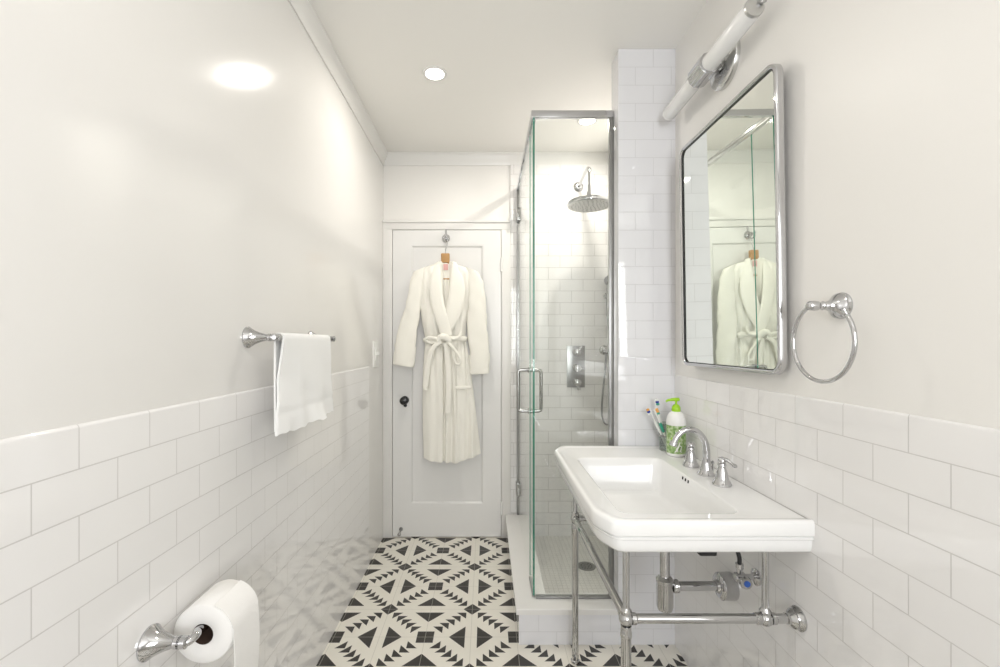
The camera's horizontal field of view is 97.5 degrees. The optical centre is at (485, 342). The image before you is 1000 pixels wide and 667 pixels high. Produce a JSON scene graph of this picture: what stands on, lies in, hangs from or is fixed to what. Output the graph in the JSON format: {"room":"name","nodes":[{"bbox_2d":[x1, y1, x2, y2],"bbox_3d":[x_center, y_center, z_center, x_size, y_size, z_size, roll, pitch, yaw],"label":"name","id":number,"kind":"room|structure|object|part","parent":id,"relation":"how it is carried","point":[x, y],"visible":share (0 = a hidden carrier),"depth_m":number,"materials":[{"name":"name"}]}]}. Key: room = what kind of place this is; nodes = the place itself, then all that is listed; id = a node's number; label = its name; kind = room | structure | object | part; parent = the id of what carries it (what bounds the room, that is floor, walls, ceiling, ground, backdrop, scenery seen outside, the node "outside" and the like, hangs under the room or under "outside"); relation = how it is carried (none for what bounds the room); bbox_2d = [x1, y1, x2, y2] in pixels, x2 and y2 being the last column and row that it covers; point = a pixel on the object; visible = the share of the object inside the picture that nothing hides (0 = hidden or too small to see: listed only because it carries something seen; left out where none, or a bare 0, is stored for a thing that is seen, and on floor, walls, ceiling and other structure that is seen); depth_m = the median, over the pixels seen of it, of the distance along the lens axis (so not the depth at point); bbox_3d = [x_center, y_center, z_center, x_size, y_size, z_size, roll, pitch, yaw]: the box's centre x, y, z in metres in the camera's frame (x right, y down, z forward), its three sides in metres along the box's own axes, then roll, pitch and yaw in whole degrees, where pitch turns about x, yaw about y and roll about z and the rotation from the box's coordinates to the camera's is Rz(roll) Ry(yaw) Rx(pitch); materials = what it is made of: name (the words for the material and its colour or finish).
{"room":"bathroom","nodes":[
{"label":"bathroom","id":0,"kind":"room"},
{"bbox_2d":[0,0,383,666],"bbox_3d":[-0.790,0.016,0.875,0.219,2.558,4.450,0,0,0],"label":"wall","id":1,"kind":"structure","parent":0,"point":[178,178],"depth_m":0.94,"materials":[{"name":"white paint"}]},
{"bbox_2d":[136,623,208,662],"bbox_3d":[-0.635,0.605,0.966,0.093,0.066,0.227,0,0,0],"label":"toilet paper holder","id":2,"kind":"object","parent":1,"relation":"attached to","point":[155,640],"visible":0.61,"depth_m":0.87,"materials":[{"name":"silver metal"}]},
{"bbox_3d":[-0.605,0.608,0.978,0.031,0.029,0.202,0,0,0],"label":"roll arm","id":3,"kind":"part","parent":2,"relation":"part of","materials":[{"name":"silver metal"}]},
{"bbox_2d":[174,579,259,666],"bbox_3d":[-0.604,0.701,0.991,0.132,0.280,0.105,0,0,0],"label":"toilet paper roll","id":4,"kind":"object","parent":2,"relation":"hanging from","point":[230,608],"visible":0.98,"depth_m":0.95,"materials":[{"name":"white paper"}]},
{"bbox_2d":[242,327,335,347],"bbox_3d":[-0.636,-0.016,1.482,0.100,0.062,0.509,0,0,0],"label":"towel bar","id":5,"kind":"object","parent":1,"relation":"attached to","point":[250,337],"visible":0.72,"depth_m":1.25,"materials":[{"name":"silver metal"}]},
{"bbox_3d":[-0.636,-0.016,1.258,0.100,0.062,0.062,0,0,0],"label":"wall post","id":6,"kind":"part","parent":5,"relation":"part of","materials":[{"name":"silver metal"}]},
{"bbox_3d":[-0.600,-0.016,1.482,0.017,0.017,0.485,0,0,0],"label":"rail","id":7,"kind":"part","parent":5,"relation":"part of","materials":[{"name":"silver metal"}]},
{"bbox_2d":[274,333,332,435],"bbox_3d":[-0.590,0.120,1.461,0.055,0.300,0.427,0,0,0],"label":"hand towel","id":8,"kind":"object","parent":5,"relation":"hanging from","point":[302,362],"visible":0.99,"depth_m":1.38,"materials":[{"name":"white fabric"}]},
{"bbox_3d":[-0.636,-0.016,1.705,0.100,0.062,0.062,0,0,0],"label":"wall post","id":9,"kind":"part","parent":5,"relation":"part of","materials":[{"name":"silver metal"}]},
{"bbox_2d":[288,0,386,164],"bbox_3d":[-0.668,-1.224,0.839,0.034,0.078,4.178,0,0,0],"label":"trim","id":10,"kind":"structure","parent":1,"relation":"attached to","point":[304,10],"depth_m":1.94,"materials":[{"name":"white paint"}]},
{"bbox_2d":[373,341,378,367],"bbox_3d":[-0.673,0.070,2.710,0.025,0.160,0.110,0,0,0],"label":"light switch","id":11,"kind":"object","parent":1,"relation":"attached to","point":[375,343],"visible":1,"depth_m":2.69,"materials":[{"name":"white plastic"}]},
{"bbox_2d":[384,164,607,535],"bbox_3d":[0.064,0.016,3.009,1.498,2.558,0.182,0,0,0],"label":"wall","id":12,"kind":"structure","parent":0,"point":[571,247],"depth_m":2.92,"materials":[{"name":"white tile"}]},
{"bbox_2d":[383,220,510,537],"bbox_3d":[-0.261,0.239,2.913,0.849,2.112,0.030,0,0,0],"label":"trim","id":13,"kind":"structure","parent":12,"relation":"attached to","point":[389,226],"depth_m":2.91,"materials":[{"name":"white wood"}]},
{"bbox_2d":[393,229,501,536],"bbox_3d":[-0.256,0.256,2.878,0.730,2.065,0.092,0,0,0],"label":"door","id":14,"kind":"structure","parent":12,"relation":"in","point":[463,498],"depth_m":2.91,"materials":[{"name":"white paint"}]},
{"bbox_3d":[-0.538,0.379,2.882,0.054,0.054,0.063,0,0,0],"label":"knob","id":15,"kind":"part","parent":14,"relation":"part of","materials":[{"name":"black metal"}]},
{"bbox_2d":[441,237,449,279],"bbox_3d":[-0.263,-0.554,2.854,0.311,0.284,0.026,0,0,0],"label":"hanger","id":16,"kind":"object","parent":14,"relation":"hanging from","point":[445,257],"visible":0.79,"depth_m":2.84,"materials":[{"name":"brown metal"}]},
{"bbox_2d":[393,261,489,463],"bbox_3d":[-0.287,0.116,2.810,0.630,1.313,0.108,0,0,0],"label":"bathrobe","id":17,"kind":"object","parent":16,"relation":"hanging from","point":[450,427],"visible":1,"depth_m":2.81,"materials":[{"name":"white fabric"}]},
{"bbox_2d":[383,152,607,165],"bbox_3d":[0.062,-1.224,2.911,1.495,0.078,0.034,0,0,0],"label":"trim","id":18,"kind":"structure","parent":12,"relation":"attached to","point":[393,158],"depth_m":2.91,"materials":[{"name":"white paint"}]},
{"bbox_2d":[567,346,584,389],"bbox_3d":[0.585,0.163,2.883,0.111,0.280,0.070,0,0,0],"label":"shower valve","id":19,"kind":"object","parent":12,"relation":"attached to","point":[575,354],"visible":1,"depth_m":2.85,"materials":[{"name":"silver metal"}]},
{"bbox_3d":[0.600,0.270,2.878,0.056,0.077,0.061,0,0,0],"label":"lever knob","id":20,"kind":"part","parent":19,"relation":"part of","materials":[{"name":"silver metal"}]},
{"bbox_3d":[0.602,0.054,2.878,0.059,0.074,0.061,0,0,0],"label":"lever knob","id":21,"kind":"part","parent":19,"relation":"part of","materials":[{"name":"silver metal"}]},
{"bbox_3d":[0.610,0.165,2.878,0.076,0.056,0.061,0,0,0],"label":"lever knob","id":22,"kind":"part","parent":19,"relation":"part of","materials":[{"name":"silver metal"}]},
{"bbox_2d":[567,166,607,211],"bbox_3d":[0.615,-0.940,2.691,0.268,0.266,0.457,0,0,0],"label":"shower head","id":23,"kind":"object","parent":12,"relation":"attached to","point":[590,202],"visible":0.97,"depth_m":2.58},
{"bbox_3d":[0.615,-1.002,2.752,0.066,0.143,0.334,0,0,0],"label":"shower arm","id":24,"kind":"part","parent":23,"relation":"part of","materials":[{"name":"silver metal"}]},
{"bbox_2d":[599,275,607,424],"bbox_3d":[0.794,0.050,2.869,0.085,0.979,0.099,0,0,0],"label":"shower","id":25,"kind":"object","parent":12,"relation":"attached to","point":[603,349],"visible":0.59,"depth_m":2.86,"materials":[{"name":"silver metal"}]},
{"bbox_2d":[599,345,607,354],"bbox_3d":[0.785,0.047,2.889,0.062,0.062,0.059,0,0,0],"label":"bracket","id":26,"kind":"object","parent":25,"relation":"attached to","point":[603,349],"depth_m":2.91,"materials":[{"name":"silver metal"}]},
{"bbox_2d":[316,537,687,666],"bbox_3d":[0.100,1.345,0.875,2.000,0.100,4.450,0,0,0],"label":"floor","id":27,"kind":"structure","parent":0,"point":[418,601],"depth_m":2.04,"materials":[{"name":"tile"}]},
{"bbox_2d":[505,514,617,644],"bbox_3d":[0.348,1.216,2.389,0.439,0.158,1.042,0,0,0],"label":"shower curb","id":28,"kind":"object","parent":27,"relation":"on","point":[539,621],"visible":0.75,"depth_m":1.88,"materials":[{"name":"tile"}]},
{"bbox_2d":[516,110,613,598],"bbox_3d":[0.234,0.052,2.377,0.354,2.170,1.041,0,0,-20],"label":"shower enclosure","id":29,"kind":"object","parent":28,"relation":"on","point":[535,114],"visible":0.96,"depth_m":1.96,"materials":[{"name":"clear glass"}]},
{"bbox_3d":[0.179,0.233,2.145,0.060,0.227,0.026,0,0,0],"label":"door handle","id":30,"kind":"part","parent":29,"relation":"part of","materials":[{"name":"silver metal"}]},
{"bbox_3d":[0.214,-1.020,2.442,0.024,0.026,0.951,0,0,0],"label":"rail","id":31,"kind":"part","parent":29,"relation":"part of","materials":[{"name":"silver metal"}]},
{"bbox_3d":[0.214,0.061,2.506,0.006,2.128,0.772,0,0,0],"label":"glass door","id":32,"kind":"part","parent":29,"relation":"part of","materials":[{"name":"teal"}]},
{"bbox_3d":[0.214,0.062,2.038,0.009,2.138,0.155,0,0,0],"label":"panel","id":33,"kind":"part","parent":29,"relation":"part of","materials":[{"name":"clear glass"}]},
{"bbox_3d":[0.248,0.233,2.145,0.060,0.227,0.026,0,0,0],"label":"door handle","id":34,"kind":"part","parent":29,"relation":"part of","materials":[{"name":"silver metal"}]},
{"bbox_3d":[0.384,-1.018,1.954,0.365,0.030,0.022,0,0,0],"label":"rail","id":35,"kind":"part","parent":29,"relation":"part of","materials":[{"name":"silver metal"}]},
{"bbox_2d":[532,536,607,592],"bbox_3d":[0.535,1.288,2.449,0.549,0.013,0.938,0,0,0],"label":"pan","id":36,"kind":"object","parent":27,"relation":"on","point":[554,553],"visible":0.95,"depth_m":2.54,"materials":[{"name":"tile"}]},
{"bbox_2d":[555,446,814,666],"bbox_3d":[0.545,0.867,1.478,0.530,0.855,0.798,0,0,0],"label":"sink","id":37,"kind":"object","parent":27,"relation":"on","point":[631,498],"visible":0.98,"depth_m":1.16,"materials":[{"name":"white porcelain"},{"name":"polished nickel"}]},
{"bbox_3d":[0.362,1.012,1.778,0.035,0.565,0.035,0,0,0],"label":"leg","id":38,"kind":"part","parent":37,"relation":"part of","materials":[{"name":"silver metal"}]},
{"bbox_3d":[0.591,0.712,1.778,0.430,0.037,0.037,0,0,0],"label":"rail","id":39,"kind":"part","parent":37,"relation":"part of","materials":[{"name":"silver metal"}]},
{"bbox_3d":[0.362,0.712,1.455,0.029,0.029,0.618,0,0,0],"label":"rail","id":40,"kind":"part","parent":37,"relation":"part of","materials":[{"name":"silver metal"}]},
{"bbox_3d":[0.362,1.012,1.132,0.035,0.565,0.035,0,0,0],"label":"leg","id":41,"kind":"part","parent":37,"relation":"part of","materials":[{"name":"silver metal"}]},
{"bbox_2d":[666,398,685,456],"bbox_3d":[0.750,0.330,1.728,0.074,0.227,0.073,0,0,-45],"label":"soap pump bottle","id":42,"kind":"object","parent":37,"relation":"on","point":[675,421],"visible":0.96,"depth_m":1.70,"materials":[{"name":"white plastic"}]},
{"bbox_2d":[555,446,814,551],"bbox_3d":[0.545,0.510,1.478,0.530,0.142,0.798,0,0,0],"label":"sink basin","id":43,"kind":"object","parent":37,"relation":"in","point":[631,498],"depth_m":1.24,"materials":[{"name":"white ceramic"}]},
{"bbox_2d":[656,552,739,612],"bbox_3d":[0.685,0.736,1.440,0.250,0.295,0.086,0,0,0],"label":"trap","id":44,"kind":"object","parent":37,"relation":"attached to","point":[725,587],"visible":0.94,"depth_m":1.43,"materials":[{"name":"silver metal"}]},
{"bbox_2d":[656,574,673,612],"bbox_3d":[0.588,0.824,1.440,0.056,0.118,0.056,0,0,0],"label":"trap","id":45,"kind":"object","parent":44,"relation":"on","point":[664,582],"depth_m":1.42,"materials":[{"name":"silver metal"}]},
{"bbox_3d":[0.705,0.799,1.440,0.186,0.042,0.042,0,0,0],"label":"waste arm","id":46,"kind":"part","parent":44,"relation":"part of","materials":[{"name":"silver metal"}]},
{"bbox_2d":[669,426,736,487],"bbox_3d":[0.692,0.362,1.470,0.151,0.163,0.277,0,0,0],"label":"bathroom faucet","id":47,"kind":"object","parent":37,"relation":"on","point":[721,479],"visible":1,"depth_m":1.46,"materials":[{"name":"silver metal"}]},
{"bbox_3d":[0.738,0.399,1.577,0.059,0.089,0.063,0,0,0],"label":"lever handle","id":48,"kind":"part","parent":47,"relation":"part of","materials":[{"name":"silver metal"}]},
{"bbox_3d":[0.692,0.362,1.472,0.151,0.163,0.056,0,0,0],"label":"spout","id":49,"kind":"part","parent":47,"relation":"part of","materials":[{"name":"silver metal"}]},
{"bbox_3d":[0.738,0.399,1.363,0.059,0.089,0.063,0,0,0],"label":"lever handle","id":50,"kind":"part","parent":47,"relation":"part of","materials":[{"name":"silver metal"}]},
{"bbox_3d":[0.591,0.712,1.132,0.430,0.037,0.037,0,0,0],"label":"rail","id":51,"kind":"part","parent":37,"relation":"part of","materials":[{"name":"silver metal"}]},
{"bbox_3d":[0.722,0.613,1.132,0.029,0.171,0.029,0,0,0],"label":"rail post","id":52,"kind":"part","parent":37,"relation":"part of","materials":[{"name":"silver metal"}]},
{"bbox_3d":[0.744,0.387,1.812,0.068,0.113,0.068,0,0,0],"label":"glass tumbler","id":53,"kind":"object","parent":37,"relation":"on","visible":0},
{"bbox_2d":[646,408,665,445],"bbox_3d":[0.703,0.349,1.797,0.099,0.167,0.012,0,0,-11],"label":"toothbrush","id":54,"kind":"object","parent":53,"relation":"in","point":[648,410],"visible":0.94,"depth_m":1.79,"materials":[{"name":"white plastic"}]},
{"bbox_2d":[654,399,664,437],"bbox_3d":[0.727,0.331,1.819,0.057,0.202,0.018,0,0,-9],"label":"toothbrush","id":55,"kind":"object","parent":53,"relation":"in","point":[656,401],"visible":0.48,"depth_m":1.82,"materials":[{"name":"white plastic"}]},
{"bbox_2d":[654,408,665,439],"bbox_3d":[0.719,0.347,1.780,0.091,0.172,0.018,0,0,-28],"label":"toothbrush","id":56,"kind":"object","parent":53,"relation":"in","point":[656,410],"visible":0.88,"depth_m":1.77,"materials":[{"name":"white plastic"}]},
{"bbox_2d":[309,0,705,151],"bbox_3d":[0.100,-1.313,0.875,2.000,0.100,4.450,0,0,0],"label":"ceiling","id":57,"kind":"structure","parent":0,"point":[503,61],"depth_m":1.93,"materials":[{"name":"white paint"}]},
{"bbox_2d":[422,66,446,80],"bbox_3d":[-0.240,-1.260,2.052,0.116,0.007,0.116,0,0,0],"label":"recessed light","id":58,"kind":"object","parent":57,"relation":"in","point":[432,73],"visible":1,"depth_m":2.04,"materials":[{"name":"white"}]},
{"bbox_2d":[577,119,597,125],"bbox_3d":[0.575,-1.260,2.485,0.116,0.007,0.116,0,0,0],"label":"recessed light","id":59,"kind":"object","parent":57,"relation":"in","point":[583,122],"visible":0.73,"depth_m":2.49,"materials":[{"name":"white"}]},
{"bbox_2d":[612,49,674,644],"bbox_3d":[0.691,0.016,1.930,0.245,2.558,0.100,0,0,0],"label":"wall","id":60,"kind":"structure","parent":0,"point":[643,80],"depth_m":1.88,"materials":[{"name":"tile"}]},
{"bbox_2d":[675,0,999,666],"bbox_3d":[0.955,0.016,0.875,0.290,2.558,4.450,0,0,0],"label":"wall","id":61,"kind":"structure","parent":0,"point":[892,107],"depth_m":0.92,"materials":[{"name":"white paint"}]},
{"bbox_2d":[662,0,766,120],"bbox_3d":[0.763,-0.943,1.500,0.101,0.162,0.596,0,0,0],"label":"wall sconce","id":62,"kind":"object","parent":61,"relation":"attached to","point":[719,65],"visible":1,"depth_m":1.43,"materials":[{"name":"white glass"}]},
{"bbox_2d":[679,64,787,374],"bbox_3d":[0.785,-0.334,1.437,0.059,0.842,0.563,0,0,0],"label":"wall mirror","id":63,"kind":"object","parent":61,"relation":"attached to","point":[732,171],"visible":1,"depth_m":1.35,"materials":[{"name":"silver metal"}]},
{"bbox_2d":[733,552,761,588],"bbox_3d":[0.773,0.625,1.319,0.072,0.198,0.099,0,0,0],"label":"shutoff valve","id":64,"kind":"object","parent":61,"relation":"attached to","point":[744,580],"visible":0.66,"depth_m":1.30,"materials":[{"name":"silver metal"}]},
{"bbox_3d":[0.758,0.700,1.286,0.036,0.036,0.031,0,0,0],"label":"valve handle","id":65,"kind":"part","parent":64,"relation":"part of","materials":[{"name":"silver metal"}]},
{"bbox_2d":[791,292,857,383],"bbox_3d":[0.773,-0.013,0.972,0.082,0.206,0.186,0,0,0],"label":"towel ring","id":66,"kind":"object","parent":61,"relation":"attached to","point":[840,305],"visible":1,"depth_m":0.99,"materials":[{"name":"silver metal"}]},
{"bbox_3d":[0.773,-0.085,1.000,0.082,0.061,0.061,0,0,0],"label":"wall post","id":67,"kind":"part","parent":66,"relation":"part of","materials":[{"name":"silver metal"}]}
]}

